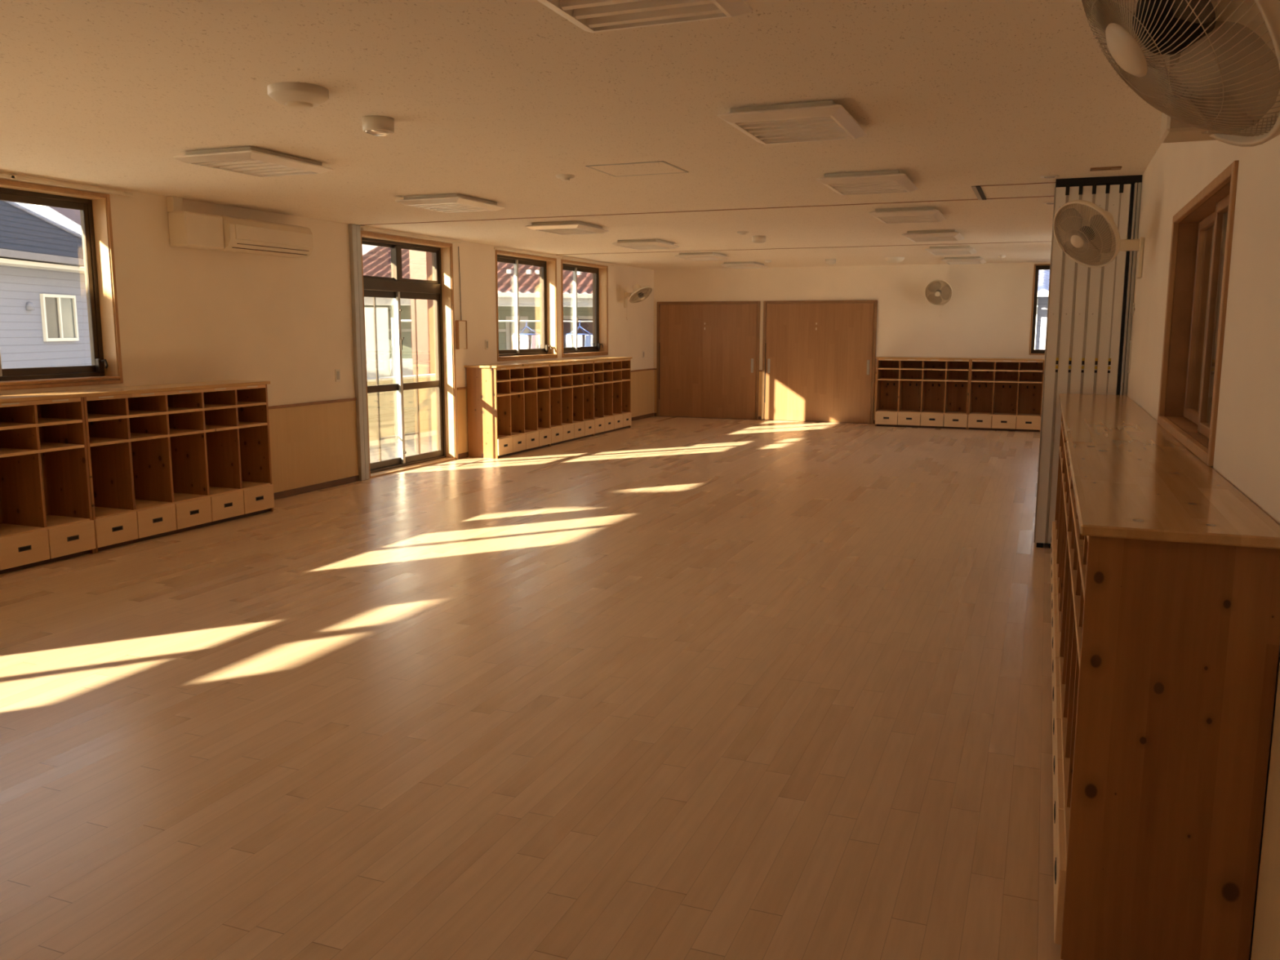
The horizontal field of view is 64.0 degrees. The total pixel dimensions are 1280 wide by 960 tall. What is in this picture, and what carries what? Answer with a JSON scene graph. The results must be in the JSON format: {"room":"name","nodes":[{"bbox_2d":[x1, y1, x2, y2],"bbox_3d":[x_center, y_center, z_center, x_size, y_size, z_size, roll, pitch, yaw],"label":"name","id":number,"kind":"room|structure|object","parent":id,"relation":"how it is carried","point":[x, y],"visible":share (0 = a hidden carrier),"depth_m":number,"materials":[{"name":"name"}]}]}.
{"room":"kindergarten classroom","nodes":[
{"label":"kindergarten classroom","id":0,"kind":"room"},
{"bbox_2d":[15,202,81,234],"bbox_3d":[-15.792,-4.675,28.940,11.100,11.800,7.060,3,9,21],"label":"sky","id":1,"kind":"structure","parent":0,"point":[70,219],"depth_m":24.23,"materials":[{"name":"white"}]},
{"bbox_2d":[0,171,653,451],"bbox_3d":[-3.785,-0.954,8.215,0.210,2.750,21.800,3,9,21],"label":"wall","id":2,"kind":"structure","parent":0,"point":[186,315],"depth_m":9.07,"materials":[{"name":"white paint"}]},
{"bbox_2d":[0,173,133,390],"bbox_3d":[-4.252,-1.318,6.881,0.290,1.405,1.920,3,9,21],"label":"window","id":3,"kind":"structure","parent":2,"relation":"in","point":[95,208],"depth_m":7.51,"materials":[{"name":"brown wood"}]},
{"bbox_2d":[166,195,313,257],"bbox_3d":[-3.315,-2.108,8.613,0.243,0.378,1.430,3,9,21],"label":"air conditioner","id":4,"kind":"object","parent":2,"relation":"attached to","point":[188,229],"visible":1,"depth_m":8.37,"materials":[{"name":"beige plastic"}]},
{"bbox_2d":[348,223,369,480],"bbox_3d":[-2.817,-1.261,10.299,0.045,2.550,0.150,3,9,21],"label":"trim","id":5,"kind":"structure","parent":2,"relation":"attached to","point":[354,233],"depth_m":10.27,"materials":[{"name":"silver metal"}]},
{"bbox_2d":[360,230,457,478],"bbox_3d":[-2.586,-1.371,11.220,0.234,2.500,1.735,3,9,21],"label":"door","id":6,"kind":"structure","parent":2,"relation":"in","point":[408,285],"depth_m":11.37,"materials":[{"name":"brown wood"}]},
{"bbox_2d":[360,227,460,244],"bbox_3d":[-2.442,-2.622,11.020,0.070,0.028,1.820,3,9,21],"label":"rail","id":7,"kind":"object","parent":2,"relation":"attached to","point":[362,228],"visible":1,"depth_m":10.90,"materials":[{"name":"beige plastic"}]},
{"bbox_2d":[268,369,653,493],"bbox_3d":[-3.704,-0.116,8.252,0.008,0.760,21.500,3,9,21],"label":"wainscoting","id":8,"kind":"structure","parent":2,"relation":"attached to","point":[317,443],"depth_m":9.87,"materials":[{"name":"brown wood"}]},
{"bbox_2d":[454,246,467,349],"bbox_3d":[-2.102,-2.130,12.000,0.045,1.185,0.190,3,9,21],"label":"board","id":9,"kind":"object","parent":2,"relation":"attached to","point":[461,341],"visible":1,"depth_m":12.03,"materials":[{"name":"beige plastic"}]},
{"bbox_2d":[268,368,654,408],"bbox_3d":[-3.697,-0.503,8.192,0.022,0.025,21.500,3,9,21],"label":"trim","id":10,"kind":"structure","parent":2,"relation":"attached to","point":[461,388],"depth_m":9.81,"materials":[{"name":"brown wood"}]},
{"bbox_2d":[273,413,653,499],"bbox_3d":[-3.702,0.290,8.310,0.014,0.060,21.500,3,9,21],"label":"baseboard","id":11,"kind":"structure","parent":2,"relation":"attached to","point":[283,494],"depth_m":9.93,"materials":[{"name":"brown wood"}]},
{"bbox_2d":[493,247,562,361],"bbox_3d":[-1.560,-2.311,13.631,0.290,1.405,1.850,3,9,21],"label":"window","id":12,"kind":"structure","parent":2,"relation":"in","point":[526,285],"depth_m":13.84,"materials":[{"name":"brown glass"}]},
{"bbox_2d":[560,257,613,357],"bbox_3d":[-0.875,-2.563,15.347,0.290,1.405,1.820,3,9,21],"label":"window","id":13,"kind":"structure","parent":2,"relation":"in","point":[584,286],"depth_m":15.58,"materials":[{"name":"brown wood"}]},
{"bbox_2d":[624,283,652,319],"bbox_3d":[-0.016,-2.860,16.468,0.391,0.575,0.635,-2,9,-11],"label":"wall fan","id":14,"kind":"object","parent":2,"relation":"attached to","point":[640,294],"visible":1,"depth_m":16.31,"materials":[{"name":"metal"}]},
{"bbox_2d":[0,416,1062,959],"bbox_3d":[-0.449,0.555,7.106,7.390,0.100,21.800,3,9,21],"label":"floor","id":15,"kind":"structure","parent":0,"point":[657,687],"depth_m":4.13,"materials":[{"name":"brown wood"}]},
{"bbox_2d":[0,397,96,573],"bbox_3d":[-4.256,0.081,6.246,0.420,1.075,1.762,3,9,21],"label":"base cabinet","id":16,"kind":"object","parent":15,"relation":"on","point":[46,512],"visible":0.97,"depth_m":6.78,"materials":[{"name":"brown wood"}]},
{"bbox_2d":[0,417,82,430],"bbox_3d":[-4.258,-0.292,6.192,0.387,0.020,1.722,3,9,21],"label":"shelf","id":17,"kind":"object","parent":16,"relation":"attached to","point":[9,424],"depth_m":6.67,"materials":[{"name":"brown wood"}]},
{"bbox_2d":[0,442,84,457],"bbox_3d":[-4.258,-0.124,6.216,0.387,0.020,1.722,3,9,21],"label":"shelf","id":18,"kind":"object","parent":16,"relation":"attached to","point":[6,450],"depth_m":6.69,"materials":[{"name":"brown wood"}]},
{"bbox_2d":[0,515,89,537],"bbox_3d":[-4.259,0.381,6.291,0.387,0.020,1.722,3,9,21],"label":"shelf","id":19,"kind":"object","parent":16,"relation":"attached to","point":[55,524],"depth_m":6.77,"materials":[{"name":"brown wood"}]},
{"bbox_2d":[83,384,274,552],"bbox_3d":[-3.607,-0.158,7.871,0.420,1.075,1.762,3,9,21],"label":"base cabinet","id":20,"kind":"object","parent":15,"relation":"on","point":[161,464],"visible":0.88,"depth_m":7.79,"materials":[{"name":"brown wood"}]},
{"bbox_2d":[0,380,270,403],"bbox_3d":[-4.264,-0.463,6.169,0.440,0.025,5.336,3,9,21],"label":"countertop","id":21,"kind":"structure","parent":20,"relation":"on","point":[47,395],"depth_m":7.30,"materials":[{"name":"brown wood"}]},
{"bbox_2d":[87,401,266,422],"bbox_3d":[-3.610,-0.531,7.817,0.387,0.020,1.722,3,9,21],"label":"shelf","id":22,"kind":"object","parent":20,"relation":"attached to","point":[173,408],"depth_m":7.68,"materials":[{"name":"brown wood"}]},
{"bbox_2d":[88,421,267,446],"bbox_3d":[-3.610,-0.363,7.842,0.387,0.020,1.722,3,9,21],"label":"shelf","id":23,"kind":"object","parent":20,"relation":"attached to","point":[136,434],"depth_m":7.71,"materials":[{"name":"brown wood"}]},
{"bbox_2d":[94,480,270,519],"bbox_3d":[-3.611,0.141,7.917,0.387,0.020,1.722,3,9,21],"label":"shelf","id":24,"kind":"object","parent":20,"relation":"attached to","point":[144,505],"depth_m":7.78,"materials":[{"name":"brown wood"}]},
{"bbox_2d":[466,364,551,458],"bbox_3d":[-1.616,-0.892,12.863,0.420,1.075,1.410,3,9,21],"label":"base cabinet","id":25,"kind":"object","parent":15,"relation":"on","point":[508,408],"visible":0.98,"depth_m":12.49,"materials":[{"name":"brown wood"}]},
{"bbox_2d":[497,375,548,382],"bbox_3d":[-1.619,-1.266,12.809,0.387,0.020,1.370,3,9,21],"label":"shelf","id":26,"kind":"object","parent":25,"relation":"attached to","point":[500,378],"depth_m":12.78,"materials":[{"name":"brown wood"}]},
{"bbox_2d":[497,388,549,396],"bbox_3d":[-1.619,-1.097,12.834,0.387,0.020,1.370,3,9,21],"label":"shelf","id":27,"kind":"object","parent":25,"relation":"attached to","point":[513,392],"depth_m":12.79,"materials":[{"name":"brown wood"}]},
{"bbox_2d":[497,427,549,439],"bbox_3d":[-1.620,-0.593,12.908,0.387,0.020,1.370,3,9,21],"label":"shelf","id":28,"kind":"object","parent":25,"relation":"attached to","point":[515,433],"depth_m":12.85,"materials":[{"name":"brown wood"}]},
{"bbox_2d":[464,356,632,368],"bbox_3d":[-1.107,-1.628,14.084,0.440,0.025,4.270,3,9,21],"label":"countertop","id":29,"kind":"structure","parent":25,"relation":"on","point":[600,358],"depth_m":13.48,"materials":[{"name":"brown wood"}]},
{"bbox_2d":[549,361,595,446],"bbox_3d":[-1.099,-1.083,14.160,0.420,1.075,1.410,3,9,21],"label":"base cabinet","id":30,"kind":"object","parent":15,"relation":"on","point":[571,384],"visible":0.7,"depth_m":14.13,"materials":[{"name":"brown wood"}]},
{"bbox_2d":[550,383,593,390],"bbox_3d":[-1.101,-1.288,14.131,0.387,0.020,1.370,3,9,21],"label":"shelf","id":31,"kind":"object","parent":30,"relation":"attached to","point":[553,386],"depth_m":14.09,"materials":[{"name":"brown wood"}]},
{"bbox_2d":[550,371,593,377],"bbox_3d":[-1.101,-1.457,14.106,0.387,0.020,1.370,3,9,21],"label":"shelf","id":32,"kind":"object","parent":30,"relation":"attached to","point":[553,374],"depth_m":14.07,"materials":[{"name":"brown wood"}]},
{"bbox_2d":[551,418,593,428],"bbox_3d":[-1.103,-0.784,14.206,0.387,0.020,1.370,3,9,21],"label":"shelf","id":33,"kind":"object","parent":30,"relation":"attached to","point":[575,423],"depth_m":14.15,"materials":[{"name":"brown wood"}]},
{"bbox_2d":[593,358,631,435],"bbox_3d":[-0.581,-1.274,15.458,0.420,1.075,1.410,3,9,21],"label":"base cabinet","id":34,"kind":"object","parent":15,"relation":"on","point":[611,378],"visible":0.71,"depth_m":15.43,"materials":[{"name":"brown wood"}]},
{"bbox_2d":[594,411,630,419],"bbox_3d":[-0.585,-0.975,15.503,0.387,0.020,1.370,3,9,21],"label":"shelf","id":35,"kind":"object","parent":34,"relation":"attached to","point":[606,415],"depth_m":15.46,"materials":[{"name":"brown wood"}]},
{"bbox_2d":[594,378,630,385],"bbox_3d":[-0.584,-1.479,15.429,0.387,0.020,1.370,3,9,21],"label":"shelf","id":36,"kind":"object","parent":34,"relation":"attached to","point":[597,381],"depth_m":15.39,"materials":[{"name":"brown wood"}]},
{"bbox_2d":[594,368,630,373],"bbox_3d":[-0.584,-1.647,15.404,0.387,0.020,1.370,3,9,21],"label":"shelf","id":37,"kind":"object","parent":34,"relation":"attached to","point":[596,370],"depth_m":15.37,"materials":[{"name":"brown wood"}]},
{"bbox_2d":[875,358,970,429],"bbox_3d":[4.484,-1.378,16.232,1.410,1.075,0.420,3,9,21],"label":"base cabinet","id":38,"kind":"object","parent":15,"relation":"on","point":[934,393],"visible":0.98,"depth_m":16.28,"materials":[{"name":"brown wood"}]},
{"bbox_2d":[876,408,966,414],"bbox_3d":[4.485,-1.079,16.279,1.370,0.020,0.387,3,9,21],"label":"shelf","id":39,"kind":"object","parent":38,"relation":"attached to","point":[879,411],"depth_m":16.23,"materials":[{"name":"brown wood"}]},
{"bbox_2d":[877,377,968,382],"bbox_3d":[4.486,-1.584,16.204,1.370,0.020,0.387,3,9,21],"label":"shelf","id":40,"kind":"object","parent":38,"relation":"attached to","point":[879,380],"depth_m":16.21,"materials":[{"name":"brown wood"}]},
{"bbox_2d":[878,367,968,370],"bbox_3d":[4.486,-1.752,16.179,1.370,0.020,0.387,3,9,21],"label":"shelf","id":41,"kind":"object","parent":38,"relation":"attached to","point":[879,368],"depth_m":16.13,"materials":[{"name":"brown wood"}]},
{"bbox_2d":[875,356,1044,360],"bbox_3d":[4.982,-1.894,15.967,2.512,0.025,0.440,3,9,21],"label":"countertop","id":42,"kind":"structure","parent":38,"relation":"on","point":[889,357],"depth_m":15.81,"materials":[{"name":"brown wood"}]},
{"bbox_2d":[967,360,1044,431],"bbox_3d":[5.635,-1.310,15.782,1.058,1.075,0.420,3,9,21],"label":"base cabinet","id":43,"kind":"object","parent":15,"relation":"on","point":[1005,395],"visible":0.94,"depth_m":15.84,"materials":[{"name":"brown wood"}]},
{"bbox_2d":[969,412,1039,417],"bbox_3d":[5.636,-1.011,15.830,1.018,0.020,0.387,3,9,21],"label":"shelf","id":44,"kind":"object","parent":43,"relation":"attached to","point":[971,414],"depth_m":15.76,"materials":[{"name":"brown wood"}]},
{"bbox_2d":[971,379,1042,383],"bbox_3d":[5.637,-1.515,15.755,1.018,0.020,0.387,3,9,21],"label":"shelf","id":45,"kind":"object","parent":43,"relation":"attached to","point":[973,381],"depth_m":15.75,"materials":[{"name":"brown wood"}]},
{"bbox_2d":[971,368,1042,372],"bbox_3d":[5.637,-1.684,15.730,1.018,0.020,0.387,3,9,21],"label":"shelf","id":46,"kind":"object","parent":43,"relation":"attached to","point":[972,370],"depth_m":15.68,"materials":[{"name":"brown wood"}]},
{"bbox_2d":[1033,185,1069,547],"bbox_3d":[3.034,-0.821,7.566,0.094,2.503,0.965,3,9,21],"label":"partition panel","id":47,"kind":"object","parent":15,"relation":"on","point":[1051,362],"visible":0.99,"depth_m":7.15,"materials":[{"name":"white metal"}]},
{"bbox_2d":[1050,413,1064,591],"bbox_3d":[2.772,0.089,6.284,0.420,1.075,1.410,3,9,21],"label":"base cabinet","id":48,"kind":"object","parent":15,"relation":"on","point":[1054,540],"visible":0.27,"depth_m":6.55,"materials":[{"name":"brown wood"}]},
{"bbox_2d":[1054,520,1057,555],"bbox_3d":[2.774,0.389,6.327,0.387,0.020,1.370,3,9,21],"label":"shelf","id":49,"kind":"object","parent":48,"relation":"attached to","point":[1055,526],"depth_m":6.38,"materials":[{"name":"brown wood"}]},
{"bbox_2d":[1051,434,1071,693],"bbox_3d":[2.188,0.305,4.820,0.420,1.075,1.762,3,9,21],"label":"base cabinet","id":50,"kind":"object","parent":15,"relation":"on","point":[1058,575],"visible":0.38,"depth_m":4.93,"materials":[{"name":"brown wood"}]},
{"bbox_2d":[1056,563,1061,655],"bbox_3d":[2.190,0.604,4.863,0.387,0.020,1.722,3,9,21],"label":"shelf","id":51,"kind":"object","parent":50,"relation":"attached to","point":[1058,590],"depth_m":4.74,"materials":[{"name":"brown wood"}]},
{"bbox_2d":[1062,473,1068,529],"bbox_3d":[2.191,0.100,4.789,0.387,0.020,1.722,3,9,21],"label":"shelf","id":52,"kind":"object","parent":50,"relation":"attached to","point":[1064,478],"depth_m":4.76,"materials":[{"name":"brown wood"}]},
{"bbox_2d":[1063,442,1071,491],"bbox_3d":[2.192,-0.068,4.764,0.387,0.020,1.722,3,9,21],"label":"shelf","id":53,"kind":"object","parent":50,"relation":"attached to","point":[1065,450],"depth_m":4.74,"materials":[{"name":"brown wood"}]},
{"bbox_2d":[1046,184,1083,548],"bbox_3d":[3.112,-0.817,7.535,0.094,2.503,0.965,3,9,21],"label":"partition panel","id":54,"kind":"object","parent":15,"relation":"on","point":[1068,277],"visible":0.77,"depth_m":7.09,"materials":[{"name":"white metal"}]},
{"bbox_2d":[1068,184,1096,394],"bbox_3d":[3.189,-0.812,7.505,0.094,2.503,0.965,3,9,21],"label":"partition panel","id":55,"kind":"object","parent":15,"relation":"on","point":[1082,278],"visible":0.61,"depth_m":7.03,"materials":[{"name":"white metal"}]},
{"bbox_2d":[1080,183,1110,394],"bbox_3d":[3.266,-0.807,7.475,0.094,2.503,0.965,3,9,21],"label":"partition panel","id":56,"kind":"object","parent":15,"relation":"on","point":[1095,282],"visible":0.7,"depth_m":7.00,"materials":[{"name":"white metal"}]},
{"bbox_2d":[1094,182,1124,394],"bbox_3d":[3.343,-0.803,7.445,0.094,2.503,0.965,3,9,21],"label":"partition panel","id":57,"kind":"object","parent":15,"relation":"on","point":[1113,200],"visible":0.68,"depth_m":6.96,"materials":[{"name":"white metal"}]},
{"bbox_2d":[1107,183,1134,395],"bbox_3d":[3.414,-0.796,7.425,0.075,2.495,0.952,3,9,21],"label":"partition panel","id":58,"kind":"object","parent":15,"relation":"on","point":[1126,197],"visible":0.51,"depth_m":6.91,"materials":[{"name":"white metal"}]},
{"bbox_2d":[1052,475,1279,959],"bbox_3d":[1.540,0.544,3.194,0.420,1.075,1.762,3,9,21],"label":"base cabinet","id":59,"kind":"object","parent":15,"relation":"on","point":[1165,672],"visible":0.87,"depth_m":2.38,"materials":[{"name":"brown wood"}]},
{"bbox_2d":[1059,656,1070,860],"bbox_3d":[1.542,0.843,3.237,0.387,0.020,1.722,3,9,21],"label":"shelf","id":60,"kind":"object","parent":59,"relation":"attached to","point":[1064,805],"depth_m":3.02,"materials":[{"name":"brown wood"}]},
{"bbox_2d":[1066,531,1082,666],"bbox_3d":[1.543,0.339,3.163,0.387,0.020,1.722,3,9,21],"label":"shelf","id":61,"kind":"object","parent":59,"relation":"attached to","point":[1076,593],"depth_m":3.05,"materials":[{"name":"brown wood"}]},
{"bbox_2d":[1070,488,1086,598],"bbox_3d":[1.543,0.171,3.138,0.387,0.020,1.722,3,9,21],"label":"shelf","id":62,"kind":"object","parent":59,"relation":"attached to","point":[1079,538],"depth_m":2.99,"materials":[{"name":"brown wood"}]},
{"bbox_2d":[1058,393,1279,549],"bbox_3d":[2.153,-0.225,4.644,0.425,0.025,5.190,3,9,21],"label":"countertop","id":63,"kind":"structure","parent":59,"relation":"on","point":[1132,478],"depth_m":2.90,"materials":[{"name":"brown wood"}]},
{"bbox_2d":[0,0,1164,270],"bbox_3d":[-0.444,-2.076,6.717,7.390,0.120,21.800,3,9,21],"label":"ceiling","id":64,"kind":"structure","parent":0,"point":[492,100],"depth_m":4.88,"materials":[{"name":"white paint"}]},
{"bbox_2d":[173,146,333,177],"bbox_3d":[-2.299,-1.900,6.136,0.570,0.066,0.710,3,9,21],"label":"ceiling light","id":65,"kind":"object","parent":64,"relation":"attached to","point":[248,160],"visible":1,"depth_m":5.99,"materials":[{"name":"white plastic"}]},
{"bbox_2d":[266,81,328,109],"bbox_3d":[-1.460,-1.634,4.384,0.250,0.075,0.250,3,9,21],"label":"smoke detector","id":66,"kind":"object","parent":64,"relation":"attached to","point":[297,95],"visible":1,"depth_m":4.31,"materials":[{"name":"white plastic"}]},
{"bbox_2d":[284,101,313,109],"bbox_3d":[-1.460,-1.604,4.389,0.116,0.014,0.116,3,9,21],"label":"grille","id":67,"kind":"object","parent":66,"relation":"attached to","point":[293,104],"depth_m":4.36,"materials":[{"name":"beige plastic"}]},
{"bbox_2d":[362,115,394,136],"bbox_3d":[-1.278,-1.723,5.005,0.150,0.080,0.150,3,9,21],"label":"smoke detector","id":68,"kind":"object","parent":64,"relation":"in","point":[376,126],"visible":1,"depth_m":4.95,"materials":[{"name":"white plastic"}]},
{"bbox_2d":[395,193,504,213],"bbox_3d":[-1.499,-2.195,8.142,0.570,0.066,0.710,3,9,21],"label":"ceiling light","id":69,"kind":"object","parent":64,"relation":"attached to","point":[451,202],"visible":1,"depth_m":7.95,"materials":[{"name":"white plastic"}]},
{"bbox_2d":[524,221,608,235],"bbox_3d":[-0.713,-2.485,10.111,0.570,0.066,0.710,3,9,21],"label":"ceiling light","id":70,"kind":"object","parent":64,"relation":"attached to","point":[560,228],"visible":1,"depth_m":9.89,"materials":[{"name":"white plastic"}]},
{"bbox_2d":[585,160,688,176],"bbox_3d":[-0.012,-1.988,6.555,0.520,0.004,0.475,3,9,21],"label":"ceiling hatch","id":71,"kind":"object","parent":64,"relation":"attached to","point":[660,166],"visible":1,"depth_m":6.53,"materials":[{"name":"silver metal"}]},
{"bbox_2d":[537,0,752,32],"bbox_3d":[-0.048,-1.423,2.939,0.570,0.066,0.710,3,9,21],"label":"ceiling light","id":72,"kind":"object","parent":64,"relation":"attached to","point":[589,15],"visible":1,"depth_m":3.12,"materials":[{"name":"white plastic"}]},
{"bbox_2d":[612,239,679,249],"bbox_3d":[0.072,-2.774,12.081,0.570,0.066,0.710,3,9,21],"label":"ceiling light","id":73,"kind":"object","parent":64,"relation":"attached to","point":[643,244],"visible":1,"depth_m":11.85,"materials":[{"name":"white plastic"}]},
{"bbox_2d":[360,199,977,225],"bbox_3d":[-0.046,-2.364,9.097,5.850,0.004,0.030,3,9,21],"label":"trim","id":74,"kind":"structure","parent":64,"relation":"attached to","point":[960,199],"depth_m":8.93,"materials":[{"name":"white metal"}]},
{"bbox_2d":[675,252,730,261],"bbox_3d":[0.865,-3.067,14.069,0.570,0.066,0.710,3,9,21],"label":"ceiling light","id":75,"kind":"object","parent":64,"relation":"attached to","point":[699,255],"visible":1,"depth_m":13.82,"materials":[{"name":"white plastic"}]},
{"bbox_2d":[720,262,768,268],"bbox_3d":[1.625,-3.347,15.974,0.570,0.066,0.710,3,9,21],"label":"ceiling light","id":76,"kind":"object","parent":64,"relation":"attached to","point":[729,264],"visible":1,"depth_m":15.74,"materials":[{"name":"white plastic"}]},
{"bbox_2d":[717,100,867,144],"bbox_3d":[0.752,-1.718,4.946,0.570,0.066,0.710,3,9,21],"label":"ceiling light","id":77,"kind":"object","parent":64,"relation":"attached to","point":[825,120],"visible":1,"depth_m":4.78,"materials":[{"name":"white plastic"}]},
{"bbox_2d":[565,240,1051,254],"bbox_3d":[2.063,-2.929,12.943,6.920,0.004,0.030,3,9,21],"label":"trim","id":78,"kind":"structure","parent":64,"relation":"attached to","point":[1049,241],"depth_m":12.88,"materials":[{"name":"grey metal"}]},
{"bbox_2d":[816,169,918,195],"bbox_3d":[1.552,-2.013,6.952,0.570,0.066,0.710,3,9,21],"label":"ceiling light","id":79,"kind":"object","parent":64,"relation":"attached to","point":[881,181],"visible":1,"depth_m":6.74,"materials":[{"name":"white plastic"}]},
{"bbox_2d":[884,256,904,262],"bbox_3d":[3.628,-3.136,14.608,0.280,0.075,0.280,3,9,21],"label":"smoke detector","id":80,"kind":"object","parent":64,"relation":"attached to","point":[893,259],"visible":1,"depth_m":14.51,"materials":[{"name":"white plastic"}]},
{"bbox_2d":[868,206,946,223],"bbox_3d":[2.338,-2.303,8.921,0.570,0.066,0.710,3,9,21],"label":"ceiling light","id":81,"kind":"object","parent":64,"relation":"attached to","point":[928,214],"visible":1,"depth_m":8.69,"materials":[{"name":"white plastic"}]},
{"bbox_2d":[902,229,964,242],"bbox_3d":[3.123,-2.592,10.891,0.570,0.066,0.710,3,9,21],"label":"ceiling light","id":82,"kind":"object","parent":64,"relation":"attached to","point":[951,234],"visible":1,"depth_m":10.65,"materials":[{"name":"white plastic"}]},
{"bbox_2d":[924,245,977,255],"bbox_3d":[3.916,-2.885,12.878,0.570,0.066,0.710,3,9,21],"label":"ceiling light","id":83,"kind":"object","parent":64,"relation":"attached to","point":[946,250],"visible":1,"depth_m":12.63,"materials":[{"name":"white plastic"}]},
{"bbox_2d":[941,256,986,264],"bbox_3d":[4.676,-3.165,14.783,0.570,0.066,0.710,3,9,21],"label":"ceiling light","id":84,"kind":"object","parent":64,"relation":"attached to","point":[973,260],"visible":1,"depth_m":14.53,"materials":[{"name":"white plastic"}]},
{"bbox_2d":[971,185,986,199],"bbox_3d":[2.541,-2.147,7.673,0.060,0.007,0.810,3,9,21],"label":"trim","id":85,"kind":"structure","parent":64,"relation":"attached to","point":[978,191],"depth_m":7.63,"materials":[{"name":"silver metal"}]},
{"bbox_2d":[979,182,1055,199],"bbox_3d":[2.787,-2.134,7.577,0.550,0.004,0.810,3,9,21],"label":"trim","id":86,"kind":"structure","parent":64,"relation":"attached to","point":[1048,182],"depth_m":7.28,"materials":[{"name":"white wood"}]},
{"bbox_2d":[1089,166,1121,171],"bbox_3d":[2.949,-1.968,6.488,0.180,0.014,0.100,3,9,21],"label":"ceiling vent","id":87,"kind":"object","parent":64,"relation":"in","point":[1108,168],"visible":1,"depth_m":6.46,"materials":[{"name":"white plastic"}]},
{"bbox_2d":[653,262,1050,417],"bbox_3d":[3.518,-2.217,16.852,6.970,2.750,0.200,3,9,21],"label":"wall","id":88,"kind":"structure","parent":0,"point":[987,313],"depth_m":16.36,"materials":[{"name":"white paint"}]},
{"bbox_2d":[656,301,760,419],"bbox_3d":[1.158,-2.068,17.687,1.850,2.000,0.035,3,9,21],"label":"door","id":89,"kind":"structure","parent":88,"relation":"in","point":[708,353],"depth_m":17.67,"materials":[{"name":"brown wood"}]},
{"bbox_2d":[653,369,876,420],"bbox_3d":[3.478,-1.377,16.878,6.930,0.760,0.008,3,9,21],"label":"trim","id":90,"kind":"structure","parent":88,"relation":"attached to","point":[760,372],"depth_m":17.44,"materials":[{"name":"brown wood"}]},
{"bbox_2d":[761,300,877,423],"bbox_3d":[2.949,-1.961,16.989,1.880,2.000,0.035,3,9,21],"label":"door","id":91,"kind":"structure","parent":88,"relation":"in","point":[818,356],"depth_m":16.97,"materials":[{"name":"brown wood"}]},
{"bbox_2d":[924,279,952,318],"bbox_3d":[4.626,-2.818,15.968,0.369,0.597,0.393,-1,8,-5],"label":"wall fan","id":92,"kind":"object","parent":88,"relation":"attached to","point":[938,291],"visible":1,"depth_m":15.87,"materials":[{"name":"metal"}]},
{"bbox_2d":[1029,263,1049,355],"bbox_3d":[6.346,-2.600,15.650,0.680,1.370,0.192,3,9,21],"label":"window","id":93,"kind":"structure","parent":88,"relation":"in","point":[1045,266],"depth_m":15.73,"materials":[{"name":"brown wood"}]},
{"bbox_2d":[1126,134,1279,959],"bbox_3d":[2.893,-0.556,5.610,0.210,2.750,21.800,3,9,21],"label":"wall","id":94,"kind":"structure","parent":0,"point":[1246,454],"depth_m":3.03,"materials":[{"name":"white paint"}]},
{"bbox_2d":[1053,200,1144,311],"bbox_3d":[2.705,-1.306,6.068,0.379,0.595,1.072,6,10,33],"label":"wall fan","id":95,"kind":"object","parent":94,"relation":"attached to","point":[1087,233],"visible":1,"depth_m":5.71,"materials":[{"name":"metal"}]},
{"bbox_2d":[1055,174,1142,187],"bbox_3d":[3.253,-2.074,7.319,0.530,0.046,0.980,3,9,21],"label":"trim","id":96,"kind":"structure","parent":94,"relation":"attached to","point":[1126,180],"depth_m":6.87,"materials":[{"name":"black metal"}]},
{"bbox_2d":[1119,182,1141,395],"bbox_3d":[3.468,-0.794,7.399,0.039,2.500,0.980,3,9,21],"label":"trim","id":97,"kind":"structure","parent":94,"relation":"attached to","point":[1137,187],"depth_m":6.87,"materials":[{"name":"silver metal"}]},
{"bbox_2d":[1081,0,1279,146],"bbox_3d":[0.811,-0.597,1.276,0.521,0.338,0.423,3,9,21],"label":"wall fan","id":98,"kind":"object","parent":94,"relation":"attached to","point":[1213,66],"visible":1,"depth_m":1.30,"materials":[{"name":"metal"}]},
{"bbox_2d":[1157,160,1239,466],"bbox_3d":[2.232,-0.628,4.005,0.164,0.960,1.700,3,9,21],"label":"window","id":99,"kind":"structure","parent":94,"relation":"in","point":[1202,232],"depth_m":4.49,"materials":[{"name":"brown wood"}]},
{"bbox_2d":[1250,662,1279,959],"bbox_3d":[0.116,1.250,-0.933,0.008,0.760,7.030,3,9,21],"label":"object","id":100,"kind":"structure","parent":94,"relation":"attached to","point":[1266,935],"depth_m":2.23,"materials":[{"name":"brown wood"}]},
{"label":"outside","id":101,"kind":"structure","parent":0,"visible":0},
{"bbox_3d":[-8.458,2.667,20.065,90.000,0.100,110.000,3,9,21],"label":"ground","id":102,"kind":"structure","parent":101,"visible":0},
{"bbox_2d":[0,200,91,368],"bbox_3d":[-11.947,-1.115,15.576,6.140,8.682,6.234,0,8,0],"label":"house","id":103,"kind":"structure","parent":102,"relation":"on","point":[44,315],"depth_m":16.03,"materials":[{"name":"blue"}]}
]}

